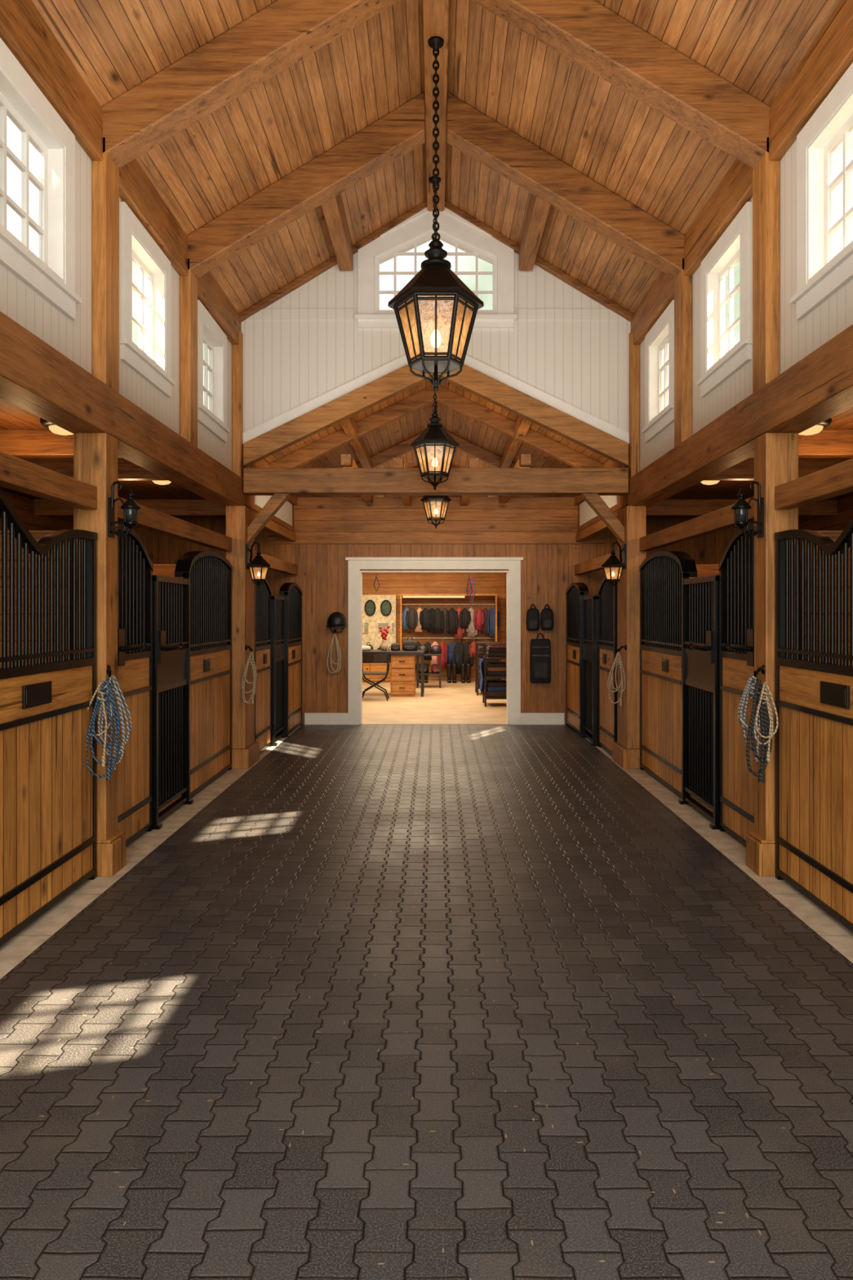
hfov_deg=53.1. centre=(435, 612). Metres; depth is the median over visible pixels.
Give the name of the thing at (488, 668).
folded blanket
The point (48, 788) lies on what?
horse stall front
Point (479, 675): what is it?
folded blanket
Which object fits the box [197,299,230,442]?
window
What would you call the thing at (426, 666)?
bag
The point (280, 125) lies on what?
ceiling
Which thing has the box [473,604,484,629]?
jacket
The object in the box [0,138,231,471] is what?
wall
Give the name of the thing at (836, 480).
rail
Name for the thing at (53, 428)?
ceiling lamp
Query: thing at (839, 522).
wall
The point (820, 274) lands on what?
window
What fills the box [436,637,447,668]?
jacket
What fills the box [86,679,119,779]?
lead rope
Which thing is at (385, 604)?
mirror glass
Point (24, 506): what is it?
wall
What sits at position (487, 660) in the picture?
folded blanket
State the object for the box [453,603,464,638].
jacket
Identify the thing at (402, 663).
desk
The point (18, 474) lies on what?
wooden beam
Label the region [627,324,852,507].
beam
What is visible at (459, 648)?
jacket
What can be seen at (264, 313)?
trim
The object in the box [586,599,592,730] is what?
grille
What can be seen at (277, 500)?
knee brace
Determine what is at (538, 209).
brace
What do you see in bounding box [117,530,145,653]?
grille
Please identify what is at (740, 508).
lamp
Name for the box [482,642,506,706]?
rack
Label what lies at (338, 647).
lead rope
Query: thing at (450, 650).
jacket
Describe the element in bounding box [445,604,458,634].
jacket
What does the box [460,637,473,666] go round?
jacket
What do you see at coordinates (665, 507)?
joist
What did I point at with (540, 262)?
rafter
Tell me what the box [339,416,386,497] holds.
lower purlin
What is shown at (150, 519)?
rail
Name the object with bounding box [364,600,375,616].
oval mirror
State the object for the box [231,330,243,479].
post
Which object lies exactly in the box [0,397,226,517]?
ceiling
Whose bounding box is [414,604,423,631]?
jacket
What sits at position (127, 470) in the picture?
joist
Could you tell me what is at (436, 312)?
pendant lantern
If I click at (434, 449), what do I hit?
pendant lantern
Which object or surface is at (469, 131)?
rafter
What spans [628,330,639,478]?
post
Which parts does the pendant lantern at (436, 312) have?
lantern frame, glass, chain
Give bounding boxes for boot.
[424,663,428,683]
[446,663,451,683]
[451,663,457,683]
[460,663,466,683]
[466,663,471,683]
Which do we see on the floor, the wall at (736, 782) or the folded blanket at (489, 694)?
the wall at (736, 782)
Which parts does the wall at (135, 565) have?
wood panel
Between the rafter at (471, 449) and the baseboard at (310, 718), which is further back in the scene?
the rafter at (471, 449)
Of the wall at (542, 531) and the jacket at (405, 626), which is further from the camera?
the jacket at (405, 626)
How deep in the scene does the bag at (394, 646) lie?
16.41 m
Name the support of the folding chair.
on the floor
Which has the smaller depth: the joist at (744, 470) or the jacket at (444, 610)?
the joist at (744, 470)
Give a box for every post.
[73,432,125,876]
[92,137,119,393]
[179,259,197,447]
[226,505,259,768]
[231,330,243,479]
[612,505,646,768]
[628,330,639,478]
[674,261,692,447]
[746,432,798,876]
[752,137,779,393]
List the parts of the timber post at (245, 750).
post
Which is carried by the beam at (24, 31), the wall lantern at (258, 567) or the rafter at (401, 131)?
the rafter at (401, 131)
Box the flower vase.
[378,625,390,650]
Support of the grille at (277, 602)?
attached to the gate at (278, 602)
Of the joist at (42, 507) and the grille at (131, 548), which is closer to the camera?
the grille at (131, 548)
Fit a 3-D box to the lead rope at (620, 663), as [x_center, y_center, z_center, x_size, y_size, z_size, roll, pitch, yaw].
[1.822,0.667,8.596,0.183,0.546,0.068,0,0,0]
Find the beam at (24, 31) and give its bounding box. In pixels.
[0,0,240,345]
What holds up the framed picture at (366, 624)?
attached to the bulletin board at (374, 637)
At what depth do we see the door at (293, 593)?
11.42 m
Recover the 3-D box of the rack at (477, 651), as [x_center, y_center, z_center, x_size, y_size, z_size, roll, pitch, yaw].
[1.020,1.093,16.700,0.472,1.014,0.632,0,0,0]
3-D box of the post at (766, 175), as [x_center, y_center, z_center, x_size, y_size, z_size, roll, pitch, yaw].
[2.054,-2.143,5.310,0.088,1.515,0.220,0,0,0]
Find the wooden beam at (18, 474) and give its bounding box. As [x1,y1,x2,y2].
[0,451,97,509]
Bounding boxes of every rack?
[475,641,501,695]
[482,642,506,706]
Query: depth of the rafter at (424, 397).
10.10 m
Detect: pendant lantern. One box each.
[387,35,484,392]
[410,176,459,489]
[420,401,451,528]
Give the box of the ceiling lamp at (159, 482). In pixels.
[152,480,171,484]
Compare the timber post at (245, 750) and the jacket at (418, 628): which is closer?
the timber post at (245, 750)
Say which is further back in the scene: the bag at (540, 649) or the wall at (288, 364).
the bag at (540, 649)
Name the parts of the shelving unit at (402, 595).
hanging rail, hanging rail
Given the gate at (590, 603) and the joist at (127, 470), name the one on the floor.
the gate at (590, 603)
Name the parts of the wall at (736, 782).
wood panel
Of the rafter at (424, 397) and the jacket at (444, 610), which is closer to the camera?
the rafter at (424, 397)
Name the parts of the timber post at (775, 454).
post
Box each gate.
[152,574,193,829]
[271,595,287,746]
[580,595,598,746]
[678,574,719,829]
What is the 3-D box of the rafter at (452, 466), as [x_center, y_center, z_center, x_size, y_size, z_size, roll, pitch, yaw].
[1.000,-2.145,14.965,2.000,1.125,0.130,0,0,0]
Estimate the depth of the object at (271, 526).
10.95 m
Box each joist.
[0,429,121,457]
[19,457,168,480]
[34,499,226,515]
[646,499,837,515]
[703,457,852,480]
[750,429,852,457]
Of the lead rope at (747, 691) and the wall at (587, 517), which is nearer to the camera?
the lead rope at (747, 691)
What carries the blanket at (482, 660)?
hanging from the rack at (485, 657)
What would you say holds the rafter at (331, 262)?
attached to the wall at (288, 364)
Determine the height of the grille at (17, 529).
1.002 m
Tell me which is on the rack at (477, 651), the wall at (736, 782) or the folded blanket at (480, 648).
the folded blanket at (480, 648)
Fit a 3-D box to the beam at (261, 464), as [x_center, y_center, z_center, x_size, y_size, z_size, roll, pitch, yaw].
[-1.995,-1.630,10.600,0.050,0.220,3.140,0,0,0]
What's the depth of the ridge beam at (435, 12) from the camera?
6.78 m
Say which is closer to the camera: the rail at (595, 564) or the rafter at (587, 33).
the rafter at (587, 33)
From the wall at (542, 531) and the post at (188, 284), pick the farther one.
the wall at (542, 531)
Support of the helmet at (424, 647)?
on the display table at (418, 673)
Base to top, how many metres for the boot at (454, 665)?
0.423 m
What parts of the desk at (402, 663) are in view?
drawer, drawer, drawer, drawer, leg, leg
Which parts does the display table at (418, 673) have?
leg, leg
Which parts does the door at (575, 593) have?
wood panel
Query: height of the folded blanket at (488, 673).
0.080 m
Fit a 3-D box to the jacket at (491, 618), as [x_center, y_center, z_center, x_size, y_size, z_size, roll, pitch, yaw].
[1.319,0.186,19.649,0.305,0.769,0.134,0,0,0]
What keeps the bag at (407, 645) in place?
on the desk at (402, 663)
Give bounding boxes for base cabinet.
[362,662,390,682]
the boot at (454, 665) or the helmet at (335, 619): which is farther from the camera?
the boot at (454, 665)
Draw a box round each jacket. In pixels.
[402,604,409,629]
[405,604,417,628]
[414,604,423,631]
[419,604,431,629]
[424,637,431,660]
[426,608,435,632]
[430,637,439,665]
[431,604,444,633]
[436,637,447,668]
[442,604,448,632]
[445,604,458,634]
[445,637,458,663]
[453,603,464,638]
[453,638,465,674]
[458,605,471,628]
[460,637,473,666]
[466,603,477,636]
[468,637,479,657]
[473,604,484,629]
[480,608,488,633]
[486,604,499,636]
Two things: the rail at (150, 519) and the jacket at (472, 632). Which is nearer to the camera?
the rail at (150, 519)
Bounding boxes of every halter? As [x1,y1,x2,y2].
[373,573,380,591]
[466,573,475,605]
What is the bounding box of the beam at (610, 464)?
[573,459,626,505]
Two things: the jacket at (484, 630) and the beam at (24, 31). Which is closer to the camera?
the beam at (24, 31)
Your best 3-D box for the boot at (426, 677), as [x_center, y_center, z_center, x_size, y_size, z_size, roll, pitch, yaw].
[-0.220,1.391,19.375,0.120,0.423,0.250,0,0,0]
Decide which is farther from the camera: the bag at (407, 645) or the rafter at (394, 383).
the bag at (407, 645)
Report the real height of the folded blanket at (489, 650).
0.070 m
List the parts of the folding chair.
sling seat, backrest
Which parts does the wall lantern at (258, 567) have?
lantern frame, glass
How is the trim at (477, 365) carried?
attached to the wall at (288, 364)
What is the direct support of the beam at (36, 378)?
attached to the wall at (73, 339)
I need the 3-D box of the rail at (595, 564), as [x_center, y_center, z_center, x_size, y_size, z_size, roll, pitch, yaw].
[2.020,-0.600,10.670,0.100,0.140,2.960,0,0,0]
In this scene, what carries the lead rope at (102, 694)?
hanging from the hook at (108, 668)
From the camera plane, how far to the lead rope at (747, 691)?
5.05 m
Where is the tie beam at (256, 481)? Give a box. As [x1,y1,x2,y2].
[243,467,628,495]
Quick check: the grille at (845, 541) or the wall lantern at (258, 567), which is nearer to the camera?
the grille at (845, 541)
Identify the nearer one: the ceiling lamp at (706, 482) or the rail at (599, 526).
the ceiling lamp at (706, 482)
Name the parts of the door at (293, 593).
wood panel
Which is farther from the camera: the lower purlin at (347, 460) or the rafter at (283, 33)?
the lower purlin at (347, 460)
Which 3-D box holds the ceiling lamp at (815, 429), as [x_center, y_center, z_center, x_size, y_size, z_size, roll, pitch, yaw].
[2.600,-1.294,5.950,0.300,0.112,0.300,0,0,0]
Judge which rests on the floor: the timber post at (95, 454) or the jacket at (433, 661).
the timber post at (95, 454)
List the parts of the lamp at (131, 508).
lamp glass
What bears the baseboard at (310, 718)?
attached to the wall at (542, 531)
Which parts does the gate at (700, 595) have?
panel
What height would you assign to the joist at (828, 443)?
0.192 m
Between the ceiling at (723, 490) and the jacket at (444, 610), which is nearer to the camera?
the ceiling at (723, 490)
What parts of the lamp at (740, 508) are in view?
lamp glass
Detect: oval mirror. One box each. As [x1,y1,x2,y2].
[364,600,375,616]
[380,600,391,616]
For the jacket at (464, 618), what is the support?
hanging from the shelving unit at (402, 595)
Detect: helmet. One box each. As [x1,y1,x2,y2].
[326,612,346,632]
[417,644,428,653]
[430,644,441,653]
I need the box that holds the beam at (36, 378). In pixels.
[0,311,244,507]
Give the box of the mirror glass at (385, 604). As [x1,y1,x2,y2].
[382,600,390,614]
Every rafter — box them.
[101,0,399,168]
[186,92,425,278]
[239,200,426,322]
[243,364,434,466]
[267,385,435,467]
[298,432,422,497]
[353,466,418,497]
[435,385,604,467]
[437,364,628,466]
[444,200,633,322]
[446,92,684,278]
[446,431,573,497]
[451,464,518,497]
[471,0,770,168]
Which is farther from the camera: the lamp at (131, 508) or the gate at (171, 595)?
the gate at (171, 595)
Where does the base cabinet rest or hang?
on the floor
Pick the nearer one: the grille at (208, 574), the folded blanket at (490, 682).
the grille at (208, 574)
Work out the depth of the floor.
3.18 m
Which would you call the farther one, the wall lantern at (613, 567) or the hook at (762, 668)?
the wall lantern at (613, 567)
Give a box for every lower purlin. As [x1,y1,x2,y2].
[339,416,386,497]
[340,453,373,502]
[392,457,411,506]
[460,457,479,506]
[484,416,532,497]
[498,453,531,502]
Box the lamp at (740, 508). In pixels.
[731,480,764,537]
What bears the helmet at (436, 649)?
on the display table at (418, 673)
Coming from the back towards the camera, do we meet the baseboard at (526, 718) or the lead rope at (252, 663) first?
the baseboard at (526, 718)
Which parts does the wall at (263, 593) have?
wood panel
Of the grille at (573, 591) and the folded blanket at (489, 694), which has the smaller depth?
the grille at (573, 591)
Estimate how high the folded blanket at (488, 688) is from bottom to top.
0.080 m
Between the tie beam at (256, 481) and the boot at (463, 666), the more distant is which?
the boot at (463, 666)
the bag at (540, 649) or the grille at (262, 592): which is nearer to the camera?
the grille at (262, 592)
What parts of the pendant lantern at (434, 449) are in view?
lantern frame, chain, glass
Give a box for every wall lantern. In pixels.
[245,541,270,586]
[601,541,626,586]
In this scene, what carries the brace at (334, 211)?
attached to the ceiling at (280, 125)
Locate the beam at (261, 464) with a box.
[244,459,297,505]
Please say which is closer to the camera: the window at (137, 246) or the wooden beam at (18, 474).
the wooden beam at (18, 474)
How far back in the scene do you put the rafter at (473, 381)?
8.84 m
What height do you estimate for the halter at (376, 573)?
0.907 m
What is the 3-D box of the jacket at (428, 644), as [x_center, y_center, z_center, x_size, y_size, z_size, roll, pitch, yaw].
[-0.179,0.841,19.680,0.208,0.519,0.102,0,0,0]
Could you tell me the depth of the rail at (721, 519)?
6.89 m
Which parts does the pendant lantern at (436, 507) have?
lantern frame, glass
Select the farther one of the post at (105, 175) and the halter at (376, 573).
the halter at (376, 573)
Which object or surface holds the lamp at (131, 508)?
attached to the timber post at (95, 454)
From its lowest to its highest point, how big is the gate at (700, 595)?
1.875 m
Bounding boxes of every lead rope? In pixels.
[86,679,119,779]
[87,679,112,766]
[97,675,132,769]
[241,651,257,703]
[326,632,342,673]
[607,651,626,706]
[737,675,767,761]
[746,678,772,782]
[754,681,778,761]
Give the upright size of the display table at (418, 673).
0.720 m
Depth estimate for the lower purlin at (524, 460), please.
9.05 m
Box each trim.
[242,355,629,444]
[246,308,625,319]
[345,557,523,724]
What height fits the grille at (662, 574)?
0.887 m
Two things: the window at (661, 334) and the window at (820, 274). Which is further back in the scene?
the window at (661, 334)
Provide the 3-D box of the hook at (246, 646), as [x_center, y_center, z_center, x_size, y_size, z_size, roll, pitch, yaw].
[-1.907,0.369,8.686,0.039,0.079,0.179,0,0,-39]
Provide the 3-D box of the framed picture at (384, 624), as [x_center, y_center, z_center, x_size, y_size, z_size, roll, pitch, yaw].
[-1.220,0.350,19.845,0.300,0.260,0.029,0,0,0]
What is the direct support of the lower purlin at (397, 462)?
attached to the wall at (542, 531)
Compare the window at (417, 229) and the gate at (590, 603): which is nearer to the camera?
the window at (417, 229)
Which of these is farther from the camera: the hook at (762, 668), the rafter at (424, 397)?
the rafter at (424, 397)
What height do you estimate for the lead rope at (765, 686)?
0.466 m
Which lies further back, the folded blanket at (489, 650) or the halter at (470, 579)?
the halter at (470, 579)
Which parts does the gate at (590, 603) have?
panel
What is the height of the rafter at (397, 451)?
1.125 m
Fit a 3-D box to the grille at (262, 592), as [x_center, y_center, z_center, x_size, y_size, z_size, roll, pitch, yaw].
[-1.985,-0.015,9.710,0.025,0.830,0.725,0,0,0]
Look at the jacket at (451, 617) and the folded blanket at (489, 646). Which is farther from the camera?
the jacket at (451, 617)
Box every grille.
[1,511,86,668]
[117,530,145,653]
[158,582,183,804]
[190,555,227,650]
[256,581,268,646]
[275,599,281,730]
[288,586,300,643]
[568,586,579,643]
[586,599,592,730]
[600,580,613,646]
[644,555,681,650]
[688,582,713,804]
[726,530,754,653]
[785,533,852,666]
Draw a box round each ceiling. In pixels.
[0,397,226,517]
[31,0,840,314]
[262,377,608,497]
[646,407,852,517]
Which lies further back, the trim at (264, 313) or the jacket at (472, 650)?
the jacket at (472, 650)
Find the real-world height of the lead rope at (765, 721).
0.610 m
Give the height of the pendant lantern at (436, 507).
1.683 m
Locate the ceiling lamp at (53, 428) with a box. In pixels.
[39,417,73,435]
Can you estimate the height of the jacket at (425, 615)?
0.602 m
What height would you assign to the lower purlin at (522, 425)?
0.135 m
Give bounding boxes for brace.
[247,493,291,543]
[321,192,352,271]
[519,192,551,271]
[580,493,624,543]
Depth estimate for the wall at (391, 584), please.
20.00 m
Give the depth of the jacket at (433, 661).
19.64 m
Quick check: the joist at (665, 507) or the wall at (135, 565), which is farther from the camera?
the joist at (665, 507)
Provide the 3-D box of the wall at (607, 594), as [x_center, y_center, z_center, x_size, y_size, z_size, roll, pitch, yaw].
[1.958,0.570,9.710,0.064,2.060,0.920,0,0,0]
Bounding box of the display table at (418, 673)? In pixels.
[416,653,441,688]
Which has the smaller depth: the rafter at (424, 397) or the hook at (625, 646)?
the hook at (625, 646)
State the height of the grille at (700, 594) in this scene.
1.715 m
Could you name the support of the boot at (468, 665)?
on the floor
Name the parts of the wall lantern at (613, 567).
lantern frame, glass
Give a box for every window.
[0,37,81,319]
[119,201,175,397]
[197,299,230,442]
[355,207,517,328]
[641,299,674,442]
[696,201,752,397]
[790,62,852,319]
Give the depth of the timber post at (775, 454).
5.17 m
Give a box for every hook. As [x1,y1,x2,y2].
[106,664,111,677]
[244,644,252,651]
[617,644,626,652]
[753,664,765,677]
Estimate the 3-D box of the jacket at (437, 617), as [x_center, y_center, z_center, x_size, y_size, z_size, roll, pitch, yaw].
[0.041,0.144,19.650,0.295,0.685,0.136,0,0,0]
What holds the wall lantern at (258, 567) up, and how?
attached to the timber post at (245, 750)
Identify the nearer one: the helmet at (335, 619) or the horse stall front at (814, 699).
the horse stall front at (814, 699)
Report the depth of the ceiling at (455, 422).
11.29 m
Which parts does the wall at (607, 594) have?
wood panel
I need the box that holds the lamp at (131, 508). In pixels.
[107,480,141,537]
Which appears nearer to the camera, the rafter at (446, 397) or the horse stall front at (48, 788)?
the horse stall front at (48, 788)
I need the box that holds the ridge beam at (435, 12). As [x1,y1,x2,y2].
[422,0,448,211]
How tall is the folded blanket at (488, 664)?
0.060 m
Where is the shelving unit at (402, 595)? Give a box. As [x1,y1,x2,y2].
[400,593,497,649]
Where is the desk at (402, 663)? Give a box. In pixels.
[362,649,424,697]
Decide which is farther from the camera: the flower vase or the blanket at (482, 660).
the flower vase
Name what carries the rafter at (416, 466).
attached to the ceiling at (455, 422)
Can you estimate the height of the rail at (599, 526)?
0.120 m
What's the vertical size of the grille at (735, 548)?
0.857 m
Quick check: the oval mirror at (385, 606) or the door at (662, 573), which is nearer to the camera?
the door at (662, 573)
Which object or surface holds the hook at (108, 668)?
attached to the timber post at (95, 454)
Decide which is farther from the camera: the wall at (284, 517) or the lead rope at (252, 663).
the wall at (284, 517)
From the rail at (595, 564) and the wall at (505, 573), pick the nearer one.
the rail at (595, 564)
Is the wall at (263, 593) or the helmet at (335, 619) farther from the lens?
the helmet at (335, 619)
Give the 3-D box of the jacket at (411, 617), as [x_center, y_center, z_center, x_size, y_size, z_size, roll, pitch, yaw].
[-0.553,0.089,19.652,0.288,0.576,0.138,0,0,0]
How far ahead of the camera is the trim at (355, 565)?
12.13 m
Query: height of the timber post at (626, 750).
2.690 m
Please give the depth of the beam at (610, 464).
9.83 m
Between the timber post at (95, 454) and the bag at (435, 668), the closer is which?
the timber post at (95, 454)
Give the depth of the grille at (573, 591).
11.50 m
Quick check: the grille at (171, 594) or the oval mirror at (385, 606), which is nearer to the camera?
the grille at (171, 594)
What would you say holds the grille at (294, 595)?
attached to the door at (293, 593)
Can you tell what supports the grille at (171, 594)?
attached to the gate at (171, 595)
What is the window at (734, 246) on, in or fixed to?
in the wall at (798, 339)
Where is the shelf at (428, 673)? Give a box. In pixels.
[418,671,439,675]
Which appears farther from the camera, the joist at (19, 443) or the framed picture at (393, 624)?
the framed picture at (393, 624)
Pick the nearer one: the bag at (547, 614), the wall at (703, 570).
the wall at (703, 570)
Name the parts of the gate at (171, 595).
panel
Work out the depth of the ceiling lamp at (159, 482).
8.23 m
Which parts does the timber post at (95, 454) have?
post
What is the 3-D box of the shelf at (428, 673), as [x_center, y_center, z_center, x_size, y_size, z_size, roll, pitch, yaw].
[-0.150,1.305,18.200,0.500,0.030,0.460,0,0,0]
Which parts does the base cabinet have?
door, door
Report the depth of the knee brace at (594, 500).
8.83 m
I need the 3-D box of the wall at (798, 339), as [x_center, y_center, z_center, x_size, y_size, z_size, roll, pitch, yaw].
[2.150,-2.225,4.150,0.100,1.670,9.500,0,0,0]
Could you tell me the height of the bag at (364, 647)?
0.100 m
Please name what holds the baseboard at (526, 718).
attached to the wall at (542, 531)
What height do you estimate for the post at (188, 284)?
1.515 m
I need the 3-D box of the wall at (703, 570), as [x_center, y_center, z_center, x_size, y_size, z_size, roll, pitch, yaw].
[3.525,0.550,7.110,2.550,2.100,3.780,0,0,0]
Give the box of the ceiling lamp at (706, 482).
[700,480,719,484]
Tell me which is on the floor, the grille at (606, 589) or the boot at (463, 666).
the boot at (463, 666)
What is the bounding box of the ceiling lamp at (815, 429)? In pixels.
[798,417,832,435]
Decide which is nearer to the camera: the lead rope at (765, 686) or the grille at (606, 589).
the lead rope at (765, 686)
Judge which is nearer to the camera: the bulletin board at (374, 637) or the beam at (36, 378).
the beam at (36, 378)
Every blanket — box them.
[478,646,488,652]
[478,657,497,662]
[478,672,497,679]
[480,657,484,693]
[486,647,506,652]
[486,651,506,657]
[486,662,506,666]
[486,665,506,671]
[486,670,506,675]
[486,680,506,686]
[486,684,506,691]
[486,689,506,697]
[487,645,506,648]
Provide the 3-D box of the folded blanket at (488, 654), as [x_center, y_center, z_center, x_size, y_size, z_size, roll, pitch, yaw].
[1.057,0.727,14.750,0.365,0.080,0.520,0,0,0]
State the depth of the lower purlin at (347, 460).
9.03 m
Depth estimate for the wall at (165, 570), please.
5.22 m
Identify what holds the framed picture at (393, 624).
attached to the bulletin board at (374, 637)
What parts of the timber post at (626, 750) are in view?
post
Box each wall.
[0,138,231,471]
[0,489,73,530]
[0,530,182,668]
[117,523,153,845]
[132,497,744,724]
[240,252,631,432]
[243,465,293,532]
[254,578,271,753]
[362,573,505,679]
[505,573,506,681]
[577,466,629,532]
[597,576,617,755]
[640,138,852,471]
[688,530,849,665]
[719,523,754,845]
[798,494,852,530]
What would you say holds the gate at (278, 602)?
on the floor
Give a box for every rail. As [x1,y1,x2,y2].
[117,496,231,551]
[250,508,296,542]
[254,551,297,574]
[574,551,617,574]
[575,508,621,542]
[640,496,754,551]
[775,457,852,509]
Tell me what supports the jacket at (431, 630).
hanging from the shelving unit at (402, 595)
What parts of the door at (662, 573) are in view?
wood panel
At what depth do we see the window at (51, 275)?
4.57 m
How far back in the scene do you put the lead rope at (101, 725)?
5.04 m
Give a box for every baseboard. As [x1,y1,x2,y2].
[304,712,347,724]
[520,712,564,724]
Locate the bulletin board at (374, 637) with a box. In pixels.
[362,595,395,649]
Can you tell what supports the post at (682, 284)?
on the beam at (818, 388)
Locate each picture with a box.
[363,622,369,632]
[377,622,390,632]
[391,622,395,632]
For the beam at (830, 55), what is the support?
attached to the wall at (798, 339)
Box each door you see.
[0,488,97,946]
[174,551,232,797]
[279,582,302,737]
[565,582,588,737]
[639,551,697,797]
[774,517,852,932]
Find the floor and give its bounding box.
[0,680,852,1279]
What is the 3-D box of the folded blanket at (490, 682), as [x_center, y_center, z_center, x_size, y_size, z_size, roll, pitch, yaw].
[1.058,1.228,14.750,0.345,0.070,0.520,0,0,0]
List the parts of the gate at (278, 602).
panel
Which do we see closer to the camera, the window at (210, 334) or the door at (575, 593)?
the window at (210, 334)
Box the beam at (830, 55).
[631,0,852,345]
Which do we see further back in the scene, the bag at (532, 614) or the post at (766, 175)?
the bag at (532, 614)
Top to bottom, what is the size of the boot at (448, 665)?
0.423 m
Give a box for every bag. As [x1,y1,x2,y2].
[362,645,370,650]
[365,641,373,649]
[391,643,399,650]
[402,635,417,650]
[418,662,428,672]
[431,663,439,672]
[526,604,539,631]
[529,632,551,683]
[540,604,553,630]
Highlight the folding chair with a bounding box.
[362,653,390,700]
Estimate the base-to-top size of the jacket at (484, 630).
0.695 m
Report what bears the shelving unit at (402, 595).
on the floor
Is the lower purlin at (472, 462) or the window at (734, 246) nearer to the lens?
the window at (734, 246)

